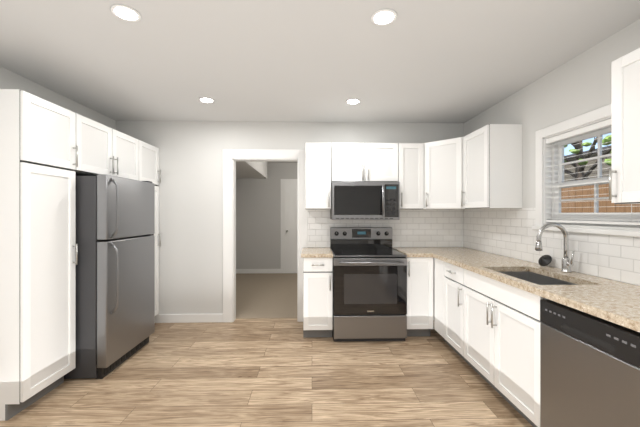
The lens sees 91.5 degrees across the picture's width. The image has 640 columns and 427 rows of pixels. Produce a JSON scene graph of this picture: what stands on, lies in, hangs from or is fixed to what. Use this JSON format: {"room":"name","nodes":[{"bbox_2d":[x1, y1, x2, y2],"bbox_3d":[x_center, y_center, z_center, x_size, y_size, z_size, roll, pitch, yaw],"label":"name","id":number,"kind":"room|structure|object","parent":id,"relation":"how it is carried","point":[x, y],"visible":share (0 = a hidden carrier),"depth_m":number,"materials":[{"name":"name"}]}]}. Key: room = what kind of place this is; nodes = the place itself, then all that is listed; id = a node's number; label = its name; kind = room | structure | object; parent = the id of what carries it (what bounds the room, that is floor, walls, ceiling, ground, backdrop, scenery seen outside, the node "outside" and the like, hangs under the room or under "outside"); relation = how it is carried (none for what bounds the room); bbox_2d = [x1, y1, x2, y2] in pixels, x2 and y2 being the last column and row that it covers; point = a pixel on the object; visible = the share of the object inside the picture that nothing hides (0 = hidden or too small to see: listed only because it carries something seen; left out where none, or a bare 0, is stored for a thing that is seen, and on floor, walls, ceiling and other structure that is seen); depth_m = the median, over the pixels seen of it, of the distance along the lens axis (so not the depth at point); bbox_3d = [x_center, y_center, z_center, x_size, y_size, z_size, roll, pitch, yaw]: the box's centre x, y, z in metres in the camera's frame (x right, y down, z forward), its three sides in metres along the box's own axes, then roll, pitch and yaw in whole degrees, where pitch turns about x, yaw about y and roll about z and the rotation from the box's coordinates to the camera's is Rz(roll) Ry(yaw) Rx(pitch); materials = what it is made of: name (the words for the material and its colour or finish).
{"room":"kitchen","nodes":[
{"label":"kitchen","id":0,"kind":"room"},
{"bbox_2d":[0,66,115,129],"bbox_3d":[-2.487,0.102,1.027,0.120,2.475,5.820,0,0,-1],"label":"wall","id":1,"kind":"structure","parent":0,"point":[9,79],"depth_m":2.84,"materials":[{"name":"white paint"}]},
{"bbox_2d":[73,113,138,180],"bbox_3d":[-2.194,-0.573,2.925,0.558,0.465,0.898,0,0,-1],"label":"upper cabinet","id":2,"kind":"object","parent":1,"relation":"attached to","point":[104,149],"visible":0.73,"depth_m":2.82,"materials":[{"name":"white wood"}]},
{"bbox_2d":[0,318,532,426],"bbox_3d":[-0.247,1.400,1.069,4.660,0.120,5.850,0,0,-1],"label":"floor","id":3,"kind":"structure","parent":0,"point":[271,372],"depth_m":2.42,"materials":[{"name":"brown wood"}]},
{"bbox_2d":[0,89,77,420],"bbox_3d":[-2.176,0.268,2.244,0.558,2.145,0.458,0,0,-1],"label":"pantry cabinet","id":4,"kind":"object","parent":3,"relation":"on","point":[38,166],"visible":1,"depth_m":2.13,"materials":[{"name":"white wood"}]},
{"bbox_2d":[64,174,154,378],"bbox_3d":[-2.064,0.503,2.881,0.804,1.673,0.767,0,0,-1],"label":"refrigerator","id":5,"kind":"object","parent":3,"relation":"on","point":[115,278],"visible":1,"depth_m":2.56,"materials":[{"name":"grey metal"}]},
{"bbox_2d":[139,140,160,315],"bbox_3d":[-2.211,0.268,3.598,0.558,2.145,0.444,0,0,-1],"label":"tall cabinet","id":6,"kind":"object","parent":3,"relation":"on","point":[149,162],"visible":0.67,"depth_m":3.76,"materials":[{"name":"white wood"}]},
{"bbox_2d":[303,258,332,337],"bbox_3d":[-0.028,0.900,3.560,0.313,0.880,0.636,0,0,-1],"label":"base cabinet","id":7,"kind":"object","parent":3,"relation":"on","point":[317,297],"visible":0.92,"depth_m":3.28,"materials":[{"name":"white wood"}]},
{"bbox_2d":[301,247,332,257],"bbox_3d":[-0.038,0.440,3.557,0.336,0.039,0.618,0,0,-1],"label":"countertop","id":8,"kind":"structure","parent":7,"relation":"on","point":[307,252],"depth_m":3.36,"materials":[{"name":"stone"}]},
{"bbox_2d":[330,227,406,341],"bbox_3d":[0.515,0.755,3.517,0.762,1.170,0.724,0,0,-1],"label":"range","id":9,"kind":"object","parent":3,"relation":"on","point":[369,283],"visible":1,"depth_m":3.23,"materials":[{"name":"grey metal"}]},
{"bbox_2d":[405,257,432,336],"bbox_3d":[1.050,0.900,3.588,0.302,0.880,0.636,0,0,-1],"label":"base cabinet","id":10,"kind":"object","parent":3,"relation":"on","point":[419,314],"visible":0.71,"depth_m":3.31,"materials":[{"name":"white wood"}]},
{"bbox_2d":[392,247,408,256],"bbox_3d":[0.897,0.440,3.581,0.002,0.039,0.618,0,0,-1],"label":"countertop","id":11,"kind":"structure","parent":10,"relation":"on","point":[398,249],"depth_m":3.49,"materials":[{"name":"stone"}]},
{"bbox_2d":[434,258,453,349],"bbox_3d":[1.269,0.900,3.187,0.110,0.880,0.244,0,0,-1],"label":"cabinet filler","id":12,"kind":"object","parent":3,"relation":"on","point":[439,276],"visible":0.42,"depth_m":3.17,"materials":[{"name":"white wood"}]},
{"bbox_2d":[444,262,474,369],"bbox_3d":[1.510,0.900,2.873,0.649,0.880,0.393,0,0,-1],"label":"base cabinet","id":13,"kind":"object","parent":3,"relation":"on","point":[454,285],"visible":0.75,"depth_m":2.86,"materials":[{"name":"white wood"}]},
{"bbox_2d":[464,269,548,426],"bbox_3d":[1.527,0.900,2.224,0.649,0.880,0.901,0,0,-1],"label":"base cabinet","id":14,"kind":"object","parent":3,"relation":"on","point":[502,321],"visible":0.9,"depth_m":2.10,"materials":[{"name":"white wood"}]},
{"bbox_2d":[413,247,639,331],"bbox_3d":[1.525,0.440,2.198,0.631,0.039,3.416,0,0,-1],"label":"countertop","id":15,"kind":"structure","parent":14,"relation":"on","point":[615,302],"depth_m":1.85,"materials":[{"name":"stone"}]},
{"bbox_2d":[500,271,577,284],"bbox_3d":[1.483,0.614,2.154,0.409,0.309,0.674,0,0,-1],"label":"sink","id":16,"kind":"object","parent":15,"relation":"in","point":[536,278],"visible":0.02,"depth_m":2.39,"materials":[{"name":"silver metal"}]},
{"bbox_2d":[538,255,551,265],"bbox_3d":[1.772,0.366,2.469,0.031,0.104,0.104,33,-7,-11],"label":"strainer","id":17,"kind":"object","parent":15,"relation":"on","point":[545,260],"visible":1,"depth_m":2.46,"materials":[{"name":"black plastic"}]},
{"bbox_2d":[535,223,574,272],"bbox_3d":[1.672,0.242,2.225,0.255,0.354,0.088,0,0,-1],"label":"faucet","id":18,"kind":"object","parent":15,"relation":"on","point":[567,264],"visible":1,"depth_m":2.23,"materials":[{"name":"silver metal"}]},
{"bbox_2d":[540,299,639,426],"bbox_3d":[1.549,0.912,1.471,0.604,0.856,0.598,0,0,-1],"label":"dishwasher","id":19,"kind":"object","parent":3,"relation":"on","point":[589,370],"visible":1,"depth_m":1.47,"materials":[{"name":"grey metal"}]},
{"bbox_2d":[236,163,296,268],"bbox_3d":[-0.456,0.102,7.051,3.390,2.475,0.120,0,0,-1],"label":"wall","id":20,"kind":"structure","parent":0,"point":[258,223],"depth_m":6.95,"materials":[{"name":"grey paint"}]},
{"bbox_2d":[236,269,283,273],"bbox_3d":[-0.454,1.286,6.983,3.148,0.101,0.016,0,0,-1],"label":"baseboard","id":21,"kind":"structure","parent":20,"relation":"attached to","point":[238,271],"depth_m":6.95,"materials":[{"name":"white wood"}]},
{"bbox_2d":[281,179,296,272],"bbox_3d":[-0.388,0.279,6.918,0.980,2.098,0.141,0,0,-1],"label":"hall door","id":22,"kind":"structure","parent":20,"relation":"in","point":[288,225],"depth_m":6.94,"materials":[{"name":"white wood"}]},
{"bbox_2d":[116,121,463,319],"bbox_3d":[-0.356,0.102,3.932,4.290,2.475,0.120,0,0,-1],"label":"wall","id":23,"kind":"structure","parent":0,"point":[190,185],"depth_m":3.84,"materials":[{"name":"white paint"}]},
{"bbox_2d":[155,314,222,322],"bbox_3d":[-1.838,1.288,3.827,1.319,0.105,0.012,0,0,-1],"label":"baseboard","id":24,"kind":"structure","parent":23,"relation":"attached to","point":[182,318],"depth_m":3.83,"materials":[{"name":"white wood"}]},
{"bbox_2d":[223,149,307,321],"bbox_3d":[-0.676,0.274,3.924,1.044,2.132,0.152,0,0,-1],"label":"trim","id":25,"kind":"structure","parent":23,"relation":"attached to","point":[231,157],"depth_m":3.85,"materials":[{"name":"white wood"}]},
{"bbox_2d":[305,143,330,208],"bbox_3d":[-0.024,-0.430,3.693,0.299,0.760,0.371,0,0,-1],"label":"upper cabinet","id":26,"kind":"object","parent":23,"relation":"attached to","point":[317,175],"visible":1,"depth_m":3.55,"materials":[{"name":"white wood"}]},
{"bbox_2d":[331,143,397,182],"bbox_3d":[0.510,-0.587,3.707,0.765,0.447,0.371,0,0,-1],"label":"upper cabinet","id":27,"kind":"object","parent":23,"relation":"attached to","point":[364,162],"visible":0.94,"depth_m":3.56,"materials":[{"name":"white wood"}]},
{"bbox_2d":[330,181,399,219],"bbox_3d":[0.511,-0.143,3.660,0.760,0.430,0.440,0,0,-1],"label":"over-the-range microwave","id":28,"kind":"object","parent":27,"relation":"attached to","point":[365,200],"visible":1,"depth_m":3.49,"materials":[{"name":"grey metal"}]},
{"bbox_2d":[308,210,462,246],"bbox_3d":[0.809,0.185,3.895,1.974,0.468,0.010,0,0,-1],"label":"backsplash","id":29,"kind":"structure","parent":23,"relation":"attached to","point":[427,228],"depth_m":3.90,"materials":[{"name":"tile"}]},
{"bbox_2d":[398,143,423,209],"bbox_3d":[1.041,-0.430,3.720,0.294,0.760,0.371,0,0,-1],"label":"upper cabinet","id":30,"kind":"object","parent":23,"relation":"attached to","point":[411,168],"visible":0.85,"depth_m":3.58,"materials":[{"name":"white wood"}]},
{"bbox_2d":[0,0,639,162],"bbox_3d":[-0.288,-1.195,2.643,4.660,0.120,9.000,0,0,-1],"label":"ceiling","id":31,"kind":"structure","parent":0,"point":[439,61],"depth_m":2.21,"materials":[{"name":"white paint"}]},
{"bbox_2d":[110,4,140,21],"bbox_3d":[-1.096,-1.130,1.762,0.150,0.008,0.150,0,0,-1],"label":"recessed light","id":32,"kind":"object","parent":31,"relation":"in","point":[125,12],"visible":1,"depth_m":1.75,"materials":[{"name":"white plastic"}]},
{"bbox_2d":[199,97,213,102],"bbox_3d":[-1.130,-1.130,3.112,0.150,0.008,0.150,0,0,-1],"label":"recessed light","id":33,"kind":"object","parent":31,"relation":"in","point":[206,100],"visible":0.98,"depth_m":3.10,"materials":[{"name":"white plastic"}]},
{"bbox_2d":[236,161,266,178],"bbox_3d":[-1.507,-0.917,5.123,0.950,0.435,2.280,0,0,-1],"label":"soffit beam","id":34,"kind":"structure","parent":31,"relation":"attached to","point":[251,169],"depth_m":5.35,"materials":[{"name":"grey paint"}]},
{"bbox_2d":[346,99,360,103],"bbox_3d":[0.334,-1.130,3.150,0.150,0.008,0.150,0,0,-1],"label":"recessed light","id":35,"kind":"object","parent":31,"relation":"in","point":[352,101],"visible":1,"depth_m":3.14,"materials":[{"name":"white plastic"}]},
{"bbox_2d":[371,9,396,24],"bbox_3d":[0.369,-1.130,1.800,0.150,0.008,0.150,0,0,-1],"label":"recessed light","id":36,"kind":"object","parent":31,"relation":"in","point":[384,17],"visible":1,"depth_m":1.79,"materials":[{"name":"white plastic"}]},
{"bbox_2d":[464,19,639,285],"bbox_3d":[1.941,0.102,1.140,0.120,2.475,5.820,0,0,-1],"label":"wall","id":37,"kind":"structure","parent":0,"point":[581,85],"depth_m":2.41,"materials":[{"name":"white paint"}]},
{"bbox_2d":[415,137,464,209],"bbox_3d":[1.504,-0.430,3.599,0.625,0.760,0.638,0,0,-1],"label":"upper cabinet","id":38,"kind":"object","parent":37,"relation":"attached to","point":[443,174],"visible":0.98,"depth_m":3.43,"materials":[{"name":"white wood"}]},
{"bbox_2d":[461,124,521,208],"bbox_3d":[1.652,-0.430,3.054,0.356,0.760,0.454,0,0,-1],"label":"upper cabinet","id":39,"kind":"object","parent":37,"relation":"attached to","point":[492,166],"visible":1,"depth_m":2.83,"materials":[{"name":"white wood"}]},
{"bbox_2d":[463,208,639,285],"bbox_3d":[1.847,0.185,2.207,0.010,0.468,3.418,0,0,-1],"label":"backsplash","id":40,"kind":"structure","parent":37,"relation":"attached to","point":[510,232],"depth_m":2.52,"materials":[{"name":"tile"}]},
{"bbox_2d":[532,104,639,236],"bbox_3d":[1.910,-0.281,2.180,0.190,0.831,0.964,0,0,-1],"label":"window unit","id":41,"kind":"structure","parent":37,"relation":"in","point":[596,214],"depth_m":2.37,"materials":[{"name":"white"}]},
{"bbox_2d":[546,119,639,224],"bbox_3d":[1.885,-0.271,2.179,0.040,0.682,0.772,0,0,-1],"label":"window blind","id":42,"kind":"object","parent":41,"relation":"attached to","point":[586,129],"visible":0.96,"depth_m":2.20,"materials":[{"name":"white plastic"}]},
{"bbox_2d":[609,48,639,203],"bbox_3d":[1.703,-0.430,1.079,0.356,0.760,1.169,0,0,-1],"label":"upper cabinet","id":43,"kind":"object","parent":37,"relation":"attached to","point":[624,178],"visible":1,"depth_m":1.59,"materials":[{"name":"white wood"}]},
{"label":"outside","id":44,"kind":"structure","parent":0,"visible":0},
{"bbox_3d":[7.945,1.515,3.205,11.950,0.250,18.000,0,0,-1],"label":"ground","id":45,"kind":"structure","parent":44,"visible":0},
{"bbox_2d":[564,145,610,187],"bbox_3d":[9.194,-0.025,4.237,6.000,2.830,14.600,0,0,-1],"label":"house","id":46,"kind":"structure","parent":45,"relation":"on","point":[587,168],"depth_m":7.17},
{"bbox_2d":[564,135,610,179],"bbox_3d":[5.042,-0.634,6.532,1.429,4.060,4.921,0,0,-1],"label":"tree","id":47,"kind":"object","parent":45,"relation":"on","point":[576,174],"depth_m":6.30,"materials":[{"name":"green plant"}]},
{"bbox_2d":[561,183,639,212],"bbox_3d":[4.525,0.441,4.154,0.060,1.898,10.074,0,0,-1],"label":"fence","id":48,"kind":"object","parent":45,"relation":"on","point":[603,191],"depth_m":5.17,"materials":[{"name":"brown wood"}]},
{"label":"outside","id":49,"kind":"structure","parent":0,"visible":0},
{"bbox_2d":[236,273,296,318],"bbox_3d":[-0.417,1.398,5.541,3.350,0.124,3.100,0,0,-1],"label":"floor carpet","id":50,"kind":"object","parent":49,"point":[265,295],"visible":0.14,"depth_m":5.08,"materials":[{"name":"beige carpet"}]}
]}

